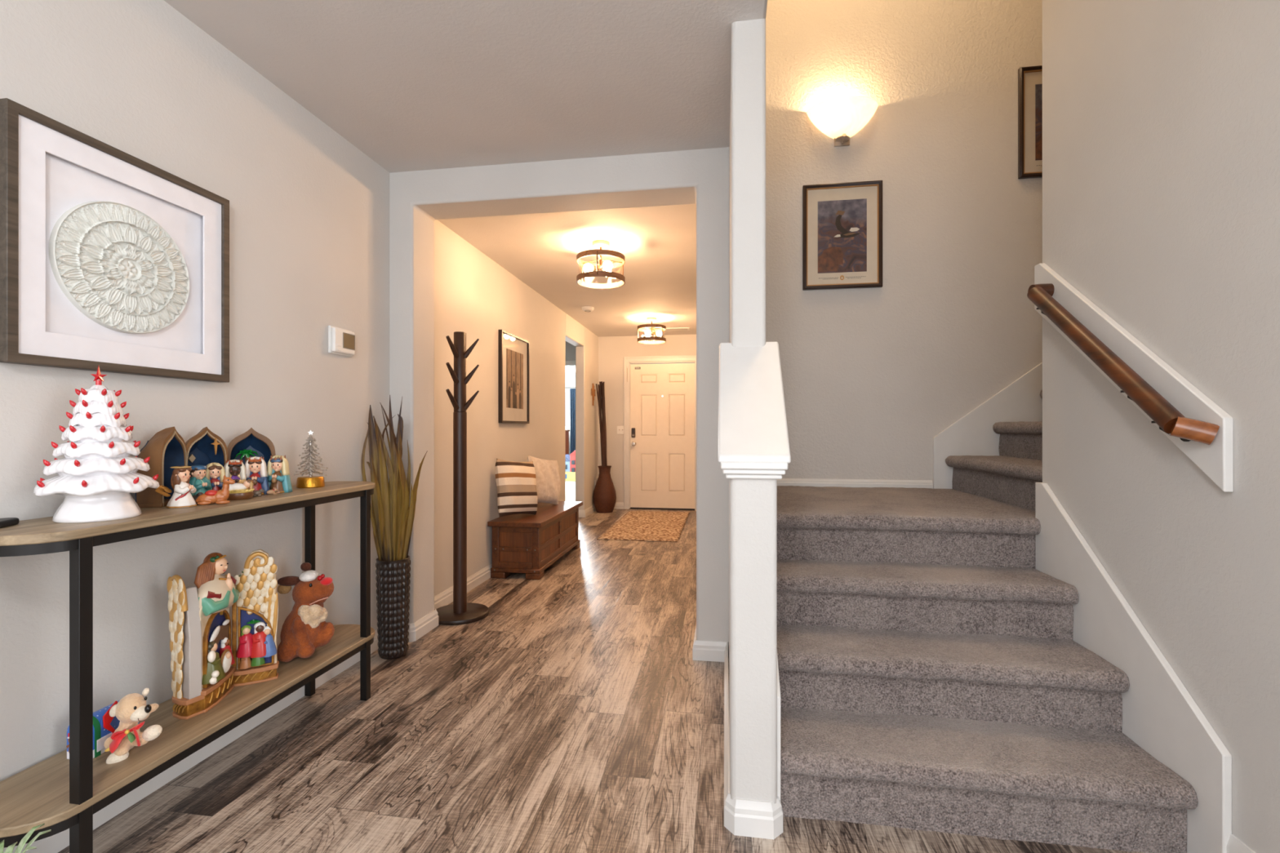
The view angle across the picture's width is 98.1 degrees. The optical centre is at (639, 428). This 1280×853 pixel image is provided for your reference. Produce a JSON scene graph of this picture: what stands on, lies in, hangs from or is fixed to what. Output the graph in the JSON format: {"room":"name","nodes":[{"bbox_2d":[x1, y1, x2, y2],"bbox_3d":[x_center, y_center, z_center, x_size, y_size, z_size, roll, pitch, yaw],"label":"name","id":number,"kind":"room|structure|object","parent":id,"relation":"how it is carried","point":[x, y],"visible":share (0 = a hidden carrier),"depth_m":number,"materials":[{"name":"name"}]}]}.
{"room":"home entrance hallway","nodes":[
{"label":"home entrance hallway","id":0,"kind":"room"},
{"bbox_2d":[0,0,598,782],"bbox_3d":[-1.992,-0.176,3.128,1.355,2.600,10.420,0,0,9],"label":"wall","id":1,"kind":"structure","parent":0,"point":[309,209],"depth_m":2.08,"materials":[{"name":"grey paint"}]},
{"bbox_2d":[0,97,229,382],"bbox_3d":[-1.512,-0.484,1.655,0.040,0.642,0.615,0,0,9],"label":"picture","id":2,"kind":"object","parent":1,"relation":"attached to","point":[112,260],"visible":1,"depth_m":1.57,"materials":[{"name":"grey wood"}]},
{"bbox_2d":[3,563,492,852],"bbox_3d":[-1.409,1.078,2.118,0.223,0.092,8.318,0,0,8],"label":"baseboard","id":3,"kind":"structure","parent":1,"relation":"attached to","point":[55,843],"depth_m":1.98,"materials":[{"name":"white paint"}]},
{"bbox_2d":[328,325,355,356],"bbox_3d":[-1.376,-0.403,2.568,0.032,0.124,0.154,0,0,9],"label":"thermostat","id":4,"kind":"object","parent":1,"relation":"attached to","point":[341,341],"visible":1,"depth_m":2.54,"materials":[{"name":"white plastic"}]},
{"bbox_2d":[497,329,529,423],"bbox_3d":[-1.054,-0.413,4.673,0.032,0.735,0.620,0,0,9],"label":"framed photo","id":5,"kind":"object","parent":1,"relation":"attached to","point":[513,351],"visible":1,"depth_m":4.63,"materials":[{"name":"black wood"}]},
{"bbox_2d":[506,348,523,408],"bbox_3d":[-1.052,-0.411,4.678,0.001,0.480,0.380,0,0,9],"label":"print","id":6,"kind":"object","parent":5,"relation":"attached to","point":[514,357],"depth_m":4.67},
{"bbox_2d":[591,383,595,405],"bbox_3d":[-0.627,-0.461,7.481,0.022,0.300,0.194,0,0,9],"label":"wall cross","id":7,"kind":"object","parent":1,"relation":"attached to","point":[593,390],"visible":1,"depth_m":7.46,"materials":[{"name":"brown wood"}]},
{"bbox_2d":[578,502,623,517],"bbox_3d":[-0.526,1.078,7.412,0.363,0.092,0.871,0,0,17],"label":"baseboard","id":8,"kind":"structure","parent":1,"relation":"attached to","point":[619,505],"depth_m":7.35,"materials":[{"name":"white paint"}]},
{"bbox_2d":[164,0,767,173],"bbox_3d":[1.697,-1.413,-0.098,7.015,0.100,5.160,0,0,9],"label":"ceiling","id":9,"kind":"structure","parent":0,"point":[412,85],"depth_m":2.10,"materials":[{"name":"white paint"}]},
{"bbox_2d":[389,146,729,659],"bbox_3d":[-0.438,-0.176,2.938,1.815,2.600,0.235,0,0,9],"label":"wall opening","id":10,"kind":"structure","parent":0,"point":[700,177],"depth_m":2.85,"materials":[{"name":"grey paint"}]},
{"bbox_2d":[437,204,696,373],"bbox_3d":[-1.768,-1.346,8.273,6.200,0.100,10.180,0,0,9],"label":"ceiling","id":11,"kind":"structure","parent":0,"point":[658,244],"depth_m":4.22,"materials":[{"name":"white paint"}]},
{"bbox_2d":[581,306,594,311],"bbox_3d":[-0.558,-1.275,5.933,0.132,0.042,0.132,0,0,9],"label":"smoke detector","id":12,"kind":"object","parent":11,"relation":"attached to","point":[586,308],"visible":1,"depth_m":5.88,"materials":[{"name":"white plastic"}]},
{"bbox_2d":[576,240,625,288],"bbox_3d":[-0.273,-1.156,3.866,0.337,0.280,0.336,0,0,-14],"label":"ceiling light","id":13,"kind":"object","parent":11,"relation":"attached to","point":[605,268],"visible":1,"depth_m":3.82,"materials":[{"name":"metal"}]},
{"bbox_2d":[583,263,599,271],"bbox_3d":[-0.330,-1.129,3.853,0.129,0.098,0.069,0,0,9],"label":"bulb","id":14,"kind":"object","parent":13,"relation":"attached to","point":[587,267],"depth_m":3.84,"materials":[{"name":"white glass"}]},
{"bbox_2d":[599,259,612,271],"bbox_3d":[-0.237,-1.129,3.817,0.105,0.098,0.106,0,0,9],"label":"bulb","id":15,"kind":"object","parent":13,"relation":"attached to","point":[607,265],"depth_m":3.78,"materials":[{"name":"white glass"}]},
{"bbox_2d":[637,316,666,344],"bbox_3d":[0.136,-1.156,6.505,0.336,0.280,0.337,0,0,24],"label":"ceiling light","id":16,"kind":"object","parent":11,"relation":"attached to","point":[648,332],"visible":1,"depth_m":6.46,"materials":[{"name":"metal"}]},
{"bbox_2d":[644,329,652,335],"bbox_3d":[0.100,-1.129,6.458,0.079,0.098,0.123,0,0,9],"label":"bulb","id":17,"kind":"object","parent":16,"relation":"attached to","point":[647,332],"depth_m":6.41,"materials":[{"name":"white glass"}]},
{"bbox_2d":[650,328,662,336],"bbox_3d":[0.192,-1.129,6.505,0.130,0.098,0.066,0,0,9],"label":"bulb","id":18,"kind":"object","parent":16,"relation":"attached to","point":[659,333],"depth_m":6.49,"materials":[{"name":"white glass"}]},
{"bbox_2d":[664,327,690,331],"bbox_3d":[0.477,-1.292,7.211,0.340,0.009,0.170,0,0,9],"label":"ceiling vent","id":19,"kind":"object","parent":11,"relation":"in","point":[677,328],"visible":0.77,"depth_m":7.20,"materials":[{"name":"white plastic"}]},
{"bbox_2d":[565,373,575,454],"bbox_3d":[-2.294,-0.126,10.782,4.400,2.500,4.820,0,0,9],"label":"wall","id":20,"kind":"structure","parent":0,"point":[570,377],"depth_m":13.00,"materials":[{"name":"white paint"}]},
{"bbox_2d":[565,390,569,428],"bbox_3d":[-2.174,-0.456,13.120,1.170,0.900,0.060,0,0,9],"label":"window","id":21,"kind":"structure","parent":20,"relation":"in","point":[566,391],"depth_m":13.02,"materials":[{"name":"white paint"}]},
{"bbox_2d":[565,386,575,453],"bbox_3d":[-2.062,0.028,12.961,1.600,1.991,0.064,0,0,9],"label":"curtain","id":22,"kind":"object","parent":20,"relation":"hanging from","point":[572,391],"visible":0.3,"depth_m":12.87,"materials":[{"name":"blue fabric"}]},
{"bbox_2d":[57,480,1144,852],"bbox_3d":[0.300,1.171,5.265,11.400,0.106,15.500,0,0,9],"label":"floor","id":23,"kind":"structure","parent":0,"point":[578,715],"depth_m":1.93,"materials":[{"name":"wood"}]},
{"bbox_2d":[0,823,51,852],"bbox_3d":[-1.305,0.979,1.097,0.181,0.290,0.172,0,0,9],"label":"potted plant","id":24,"kind":"object","parent":23,"relation":"on","point":[10,849],"visible":1,"depth_m":1.15,"materials":[{"name":"green plant"}]},
{"bbox_2d":[0,480,374,852],"bbox_3d":[-1.347,0.677,1.820,0.290,0.893,1.270,0,0,9],"label":"console table","id":25,"kind":"object","parent":23,"relation":"on","point":[61,793],"visible":0.85,"depth_m":1.40,"materials":[{"name":"brown wood"}]},
{"bbox_2d":[0,517,19,528],"bbox_3d":[-1.497,0.223,1.271,0.044,0.016,0.160,0,0,-20],"label":"remote control","id":26,"kind":"object","parent":25,"relation":"on","point":[6,522],"visible":1,"depth_m":1.31,"materials":[{"name":"black plastic"}]},
{"bbox_2d":[33,366,159,523],"bbox_3d":[-1.397,0.033,1.437,0.231,0.396,0.235,0,0,-44],"label":"tree","id":27,"kind":"object","parent":25,"relation":"on","point":[97,477],"visible":1,"depth_m":1.39,"materials":[{"name":"white ceramic"}]},
{"bbox_2d":[66,700,138,759],"bbox_3d":[-1.449,0.799,1.507,0.079,0.126,0.134,0,0,5],"label":"book","id":28,"kind":"object","parent":25,"relation":"on","point":[104,725],"visible":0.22,"depth_m":1.47,"materials":[{"name":"paper"}]},
{"bbox_2d":[66,733,69,752],"bbox_3d":[-1.477,0.821,1.443,0.032,0.062,0.002,0,0,5],"label":"print","id":29,"kind":"object","parent":28,"relation":"attached to","point":[68,734],"depth_m":1.44,"materials":[{"name":"paint"}]},
{"bbox_2d":[103,688,162,764],"bbox_3d":[-1.348,0.791,1.478,0.114,0.171,0.097,0,0,-43],"label":"teddy bear","id":30,"kind":"object","parent":25,"relation":"on","point":[131,709],"visible":1,"depth_m":1.46},
{"bbox_2d":[135,426,186,507],"bbox_3d":[-1.456,0.112,1.689,0.072,0.238,0.144,0,0,-14],"label":"arch","id":31,"kind":"object","parent":25,"relation":"on","point":[166,448],"visible":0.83,"depth_m":1.64,"materials":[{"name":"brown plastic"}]},
{"bbox_2d":[155,466,196,508],"bbox_3d":[-1.356,0.171,1.642,0.071,0.121,0.124,0,0,2],"label":"figurine","id":32,"kind":"object","parent":25,"relation":"on","point":[181,497],"visible":1,"depth_m":1.62,"materials":[{"name":"ceramic"}]},
{"bbox_2d":[0,624,374,838],"bbox_3d":[-1.347,0.872,1.820,0.290,0.020,1.270,0,0,9],"label":"shelf","id":33,"kind":"object","parent":25,"relation":"attached to","point":[38,794],"depth_m":1.47,"materials":[{"name":"brown wood"}]},
{"bbox_2d":[192,492,203,504],"bbox_3d":[-1.356,0.213,1.699,0.037,0.036,0.026,0,0,-19],"label":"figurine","id":34,"kind":"object","parent":25,"relation":"on","point":[195,496],"visible":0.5,"depth_m":1.69,"materials":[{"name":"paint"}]},
{"bbox_2d":[189,465,212,496],"bbox_3d":[-1.396,0.173,1.750,0.075,0.118,0.081,0,0,16],"label":"figurine","id":35,"kind":"object","parent":25,"relation":"on","point":[198,480],"visible":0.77,"depth_m":1.74,"materials":[{"name":"ceramic"}]},
{"bbox_2d":[185,426,227,477],"bbox_3d":[-1.445,0.112,1.831,0.062,0.238,0.144,0,0,16],"label":"arch","id":36,"kind":"object","parent":25,"relation":"on","point":[206,447],"visible":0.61,"depth_m":1.85,"materials":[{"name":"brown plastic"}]},
{"bbox_2d":[195,475,235,505],"bbox_3d":[-1.301,0.187,1.700,0.099,0.087,0.043,0,0,-29],"label":"figurine","id":37,"kind":"object","parent":25,"relation":"on","point":[211,496],"visible":1,"depth_m":1.69,"materials":[{"name":"ceramic"}]},
{"bbox_2d":[204,489,217,496],"bbox_3d":[-1.310,0.198,1.698,0.035,0.021,0.033,0,0,-29],"label":"blanket","id":38,"kind":"object","parent":37,"relation":"on","point":[211,492],"depth_m":1.69,"materials":[{"name":"ceramic"}]},
{"bbox_2d":[204,462,225,490],"bbox_3d":[-1.393,0.171,1.814,0.073,0.121,0.078,0,0,37],"label":"figurine","id":39,"kind":"object","parent":25,"relation":"on","point":[215,472],"visible":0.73,"depth_m":1.80,"materials":[{"name":"ceramic"}]},
{"bbox_2d":[166,549,279,719],"bbox_3d":[-1.342,0.631,1.801,0.138,0.461,0.316,0,0,17],"label":"angel triptych","id":40,"kind":"object","parent":25,"relation":"on","point":[202,657],"visible":1,"depth_m":1.75,"materials":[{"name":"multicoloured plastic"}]},
{"bbox_2d":[220,648,231,674],"bbox_3d":[-1.328,0.750,1.785,0.026,0.079,0.069,0,0,-16],"label":"figurine","id":41,"kind":"object","parent":40,"relation":"on","point":[225,654],"depth_m":1.77,"materials":[{"name":"ceramic"}]},
{"bbox_2d":[223,459,247,488],"bbox_3d":[-1.375,0.168,1.881,0.083,0.128,0.076,0,0,-44],"label":"figurine","id":42,"kind":"object","parent":25,"relation":"on","point":[235,469],"visible":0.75,"depth_m":1.87,"materials":[{"name":"ceramic"}]},
{"bbox_2d":[219,479,254,500],"bbox_3d":[-1.324,0.200,1.823,0.096,0.063,0.084,0,0,-27],"label":"manger","id":43,"kind":"object","parent":25,"relation":"on","point":[237,491],"visible":0.77,"depth_m":1.81,"materials":[{"name":"ceramic"}]},
{"bbox_2d":[226,491,253,500],"bbox_3d":[-1.324,0.220,1.823,0.094,0.022,0.084,0,0,-27],"label":"basket","id":44,"kind":"object","parent":43,"relation":"on","point":[233,495],"depth_m":1.80,"materials":[{"name":"ceramic"}]},
{"bbox_2d":[226,427,275,466],"bbox_3d":[-1.414,0.113,2.016,0.150,0.236,0.046,0,0,-41],"label":"arch","id":45,"kind":"object","parent":25,"relation":"on","point":[251,443],"visible":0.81,"depth_m":2.02,"materials":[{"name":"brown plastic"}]},
{"bbox_2d":[244,456,270,494],"bbox_3d":[-1.351,0.165,1.950,0.087,0.134,0.082,0,0,-29],"label":"figurine","id":46,"kind":"object","parent":25,"relation":"on","point":[255,467],"visible":0.81,"depth_m":1.94,"materials":[{"name":"ceramic"}]},
{"bbox_2d":[253,488,264,497],"bbox_3d":[-1.304,0.218,1.894,0.037,0.025,0.020,0,0,-45],"label":"figurine","id":47,"kind":"object","parent":25,"relation":"on","point":[256,493],"visible":0.82,"depth_m":1.89,"materials":[{"name":"ceramic"}]},
{"bbox_2d":[266,487,277,494],"bbox_3d":[-1.290,0.219,1.947,0.017,0.024,0.035,0,0,27],"label":"figurine","id":48,"kind":"object","parent":25,"relation":"on","point":[273,491],"visible":1,"depth_m":1.94,"materials":[{"name":"ceramic"}]},
{"bbox_2d":[266,455,292,493],"bbox_3d":[-1.312,0.164,2.014,0.088,0.136,0.084,0,0,-11],"label":"figurine","id":49,"kind":"object","parent":25,"relation":"on","point":[277,468],"visible":0.94,"depth_m":2.00,"materials":[{"name":"ceramic"}]},
{"bbox_2d":[276,562,334,662],"bbox_3d":[-1.268,0.691,2.110,0.188,0.344,0.180,0,0,-31],"label":"reindeer figurine","id":50,"kind":"object","parent":25,"relation":"on","point":[305,629],"visible":1,"depth_m":2.07,"materials":[{"name":"brown ceramic"}]},
{"bbox_2d":[293,429,328,488],"bbox_3d":[-1.307,0.117,2.205,0.119,0.227,0.118,0,0,-31],"label":"tree","id":51,"kind":"object","parent":25,"relation":"on","point":[310,481],"visible":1,"depth_m":2.19,"materials":[{"name":"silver metal"}]},
{"bbox_2d":[375,555,410,659],"bbox_3d":[-1.228,0.883,2.763,0.161,0.482,0.162,0,0,9],"label":"floor vase","id":52,"kind":"object","parent":23,"relation":"on","point":[393,577],"visible":0.98,"depth_m":2.70,"materials":[{"name":"black ceramic"}]},
{"bbox_2d":[361,395,427,561],"bbox_3d":[-1.219,0.319,2.766,0.304,0.971,0.182,0,0,-24],"label":"grass","id":53,"kind":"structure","parent":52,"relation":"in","point":[392,517],"depth_m":2.75,"materials":[{"name":"plant"}]},
{"bbox_2d":[435,331,488,625],"bbox_3d":[-1.082,0.273,3.337,0.336,1.702,0.336,0,0,9],"label":"coat rack","id":54,"kind":"object","parent":23,"relation":"on","point":[461,611],"visible":0.96,"depth_m":3.30,"materials":[{"name":"brown wood"}]},
{"bbox_2d":[487,501,582,579],"bbox_3d":[-0.842,0.909,4.718,0.416,0.430,1.226,0,0,9],"label":"storage chest","id":55,"kind":"object","parent":23,"relation":"on","point":[527,544],"visible":1,"depth_m":4.19,"materials":[{"name":"brown wood"}]},
{"bbox_2d":[494,458,537,516],"bbox_3d":[-0.962,0.462,4.348,0.196,0.475,0.474,0,0,25],"label":"throw pillow","id":56,"kind":"object","parent":55,"relation":"on","point":[516,482],"visible":1,"depth_m":4.24,"materials":[{"name":"fabric"}]},
{"bbox_2d":[526,455,560,504],"bbox_3d":[-0.863,0.467,4.971,0.208,0.476,0.482,0,0,28],"label":"throw pillow","id":57,"kind":"object","parent":55,"relation":"on","point":[547,472],"visible":0.7,"depth_m":4.89,"materials":[{"name":"beige fabric"}]},
{"bbox_2d":[565,429,569,454],"bbox_3d":[-2.187,0.574,12.706,1.070,1.100,0.462,0,0,9],"label":"dresser","id":58,"kind":"object","parent":23,"relation":"on","point":[567,431],"visible":0.02,"depth_m":12.68,"materials":[{"name":"red wood"}]},
{"bbox_2d":[565,450,575,481],"bbox_3d":[-1.444,0.769,11.978,0.688,0.699,0.340,0,0,14],"label":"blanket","id":59,"kind":"object","parent":23,"relation":"on","point":[570,459],"visible":0.34,"depth_m":11.83,"materials":[{"name":"fabric"}]},
{"bbox_2d":[592,465,616,513],"bbox_3d":[-0.477,0.814,7.489,0.314,0.620,0.314,0,0,9],"label":"vase","id":60,"kind":"object","parent":23,"relation":"on","point":[604,497],"visible":1,"depth_m":7.39,"materials":[{"name":"brown ceramic"}]},
{"bbox_2d":[595,381,607,466],"bbox_3d":[-0.511,0.193,7.493,0.168,1.665,0.098,0,0,9],"label":"bundle","id":61,"kind":"object","parent":60,"relation":"in","point":[600,388],"visible":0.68,"depth_m":7.48,"materials":[{"name":"brown plant"}]},
{"bbox_2d":[596,511,689,542],"bbox_3d":[0.114,1.115,6.523,0.827,0.016,1.936,0,0,9],"label":"rug","id":62,"kind":"object","parent":23,"relation":"on","point":[643,526],"visible":1,"depth_m":6.26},
{"bbox_2d":[777,389,1198,852],"bbox_3d":[1.618,0.350,2.326,2.183,1.547,1.878,0,0,9],"label":"staircase","id":63,"kind":"structure","parent":23,"relation":"on","point":[932,677],"depth_m":1.78,"materials":[{"name":"carpet"}]},
{"bbox_2d":[598,334,696,502],"bbox_3d":[0.310,-0.126,7.753,2.035,2.500,0.120,0,0,9],"label":"wall","id":64,"kind":"structure","parent":0,"point":[612,350],"depth_m":7.79,"materials":[{"name":"beige paint"}]},
{"bbox_2d":[617,426,623,434],"bbox_3d":[-0.267,0.019,7.771,0.116,0.116,0.017,0,0,9],"label":"light switch","id":65,"kind":"object","parent":64,"relation":"attached to","point":[620,428],"visible":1,"depth_m":7.77,"materials":[{"name":"white plastic"}]},
{"bbox_2d":[623,355,696,511],"bbox_3d":[0.309,0.059,7.731,1.070,2.130,0.123,0,0,9],"label":"door frame","id":66,"kind":"structure","parent":64,"relation":"in","point":[628,361],"depth_m":7.75,"materials":[{"name":"white paint"}]},
{"bbox_2d":[629,363,694,510],"bbox_3d":[0.322,0.110,7.721,0.988,2.028,0.174,0,0,9],"label":"door","id":67,"kind":"structure","parent":66,"relation":"attached to","point":[662,395],"depth_m":7.71,"materials":[{"name":"paint"}]},
{"bbox_2d":[728,17,777,804],"bbox_3d":[0.742,-1.251,4.323,0.129,4.750,6.770,0,0,9],"label":"wall","id":68,"kind":"structure","parent":0,"point":[753,503],"depth_m":1.55,"materials":[{"name":"white paint"}]},
{"bbox_2d":[692,627,782,839],"bbox_3d":[0.335,1.078,2.244,0.212,0.092,1.447,0,0,3],"label":"baseboard","id":69,"kind":"structure","parent":68,"relation":"attached to","point":[742,817],"depth_m":1.54,"materials":[{"name":"white paint"}]},
{"bbox_2d":[718,342,791,479],"bbox_3d":[0.339,-0.076,1.694,0.196,0.430,0.358,0,0,9],"label":"half wall cap","id":70,"kind":"object","parent":68,"relation":"attached to","point":[753,443],"visible":1,"depth_m":1.64,"materials":[{"name":"white paint"}]},
{"bbox_2d":[777,657,780,800],"bbox_3d":[0.452,0.625,1.964,0.012,0.999,0.820,0,0,9],"label":"trim","id":71,"kind":"structure","parent":68,"relation":"attached to","point":[778,677],"depth_m":1.56,"materials":[{"name":"white paint"}]},
{"bbox_2d":[765,0,1042,482],"bbox_3d":[2.625,-1.251,3.200,4.179,4.750,0.120,0,0,9],"label":"wall","id":72,"kind":"structure","parent":0,"point":[870,376],"depth_m":3.30,"materials":[{"name":"beige paint"}]},
{"bbox_2d":[802,180,882,290],"bbox_3d":[1.217,-1.161,3.340,0.459,0.634,0.028,0,0,9],"label":"framed print","id":73,"kind":"object","parent":72,"relation":"attached to","point":[842,222],"visible":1,"depth_m":3.34,"materials":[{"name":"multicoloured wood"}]},
{"bbox_2d":[806,96,878,146],"bbox_3d":[1.210,-1.818,3.297,0.412,0.224,0.155,0,0,9],"label":"wall sconce","id":74,"kind":"object","parent":72,"relation":"attached to","point":[840,118],"visible":1,"depth_m":3.28,"materials":[{"name":"white glass"}]},
{"bbox_2d":[777,478,933,488],"bbox_3d":[1.197,0.334,3.349,1.063,0.057,0.017,0,0,9],"label":"baseboard","id":75,"kind":"structure","parent":72,"relation":"attached to","point":[784,482],"depth_m":3.33,"materials":[{"name":"white paint"}]},
{"bbox_2d":[933,362,1042,488],"bbox_3d":[2.759,-0.535,3.110,2.088,1.919,0.016,0,0,9],"label":"trim","id":76,"kind":"structure","parent":72,"relation":"attached to","point":[972,434],"depth_m":3.22,"materials":[{"name":"white paint"}]},
{"bbox_2d":[1017,65,1042,178],"bbox_3d":[2.407,-1.758,3.158,0.459,0.634,0.028,0,0,9],"label":"framed print","id":77,"kind":"object","parent":72,"relation":"attached to","point":[1030,77],"visible":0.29,"depth_m":3.19,"materials":[{"name":"brown wood"}]},
{"bbox_2d":[1042,0,1279,852],"bbox_3d":[2.935,-1.251,1.260,2.980,4.750,1.380,0,0,9],"label":"wall","id":78,"kind":"structure","parent":0,"point":[1161,118],"depth_m":1.51,"materials":[{"name":"grey paint"}]},
{"bbox_2d":[1035,482,1231,852],"bbox_3d":[1.494,0.666,1.761,0.020,0.915,0.830,0,0,9],"label":"trim","id":79,"kind":"structure","parent":78,"relation":"attached to","point":[1160,715],"depth_m":1.61,"materials":[{"name":"white paint"}]},
{"bbox_2d":[1034,262,1233,492],"bbox_3d":[1.493,-0.242,1.760,0.022,0.792,0.836,0,0,9],"label":"board","id":80,"kind":"object","parent":78,"relation":"attached to","point":[1215,460],"visible":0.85,"depth_m":1.55,"materials":[{"name":"white paint"}]},
{"bbox_2d":[1026,283,1219,444],"bbox_3d":[1.442,-0.250,1.728,0.100,0.582,0.751,0,0,9],"label":"handrail","id":81,"kind":"object","parent":80,"relation":"attached to","point":[1170,420],"visible":1,"depth_m":1.58,"materials":[{"name":"brown wood"}]},
{"bbox_2d":[1226,834,1255,852],"bbox_3d":[1.391,1.055,1.078,0.017,0.138,0.552,0,0,9],"label":"baseboard","id":82,"kind":"structure","parent":78,"relation":"attached to","point":[1234,845],"depth_m":1.33,"materials":[{"name":"white paint"}]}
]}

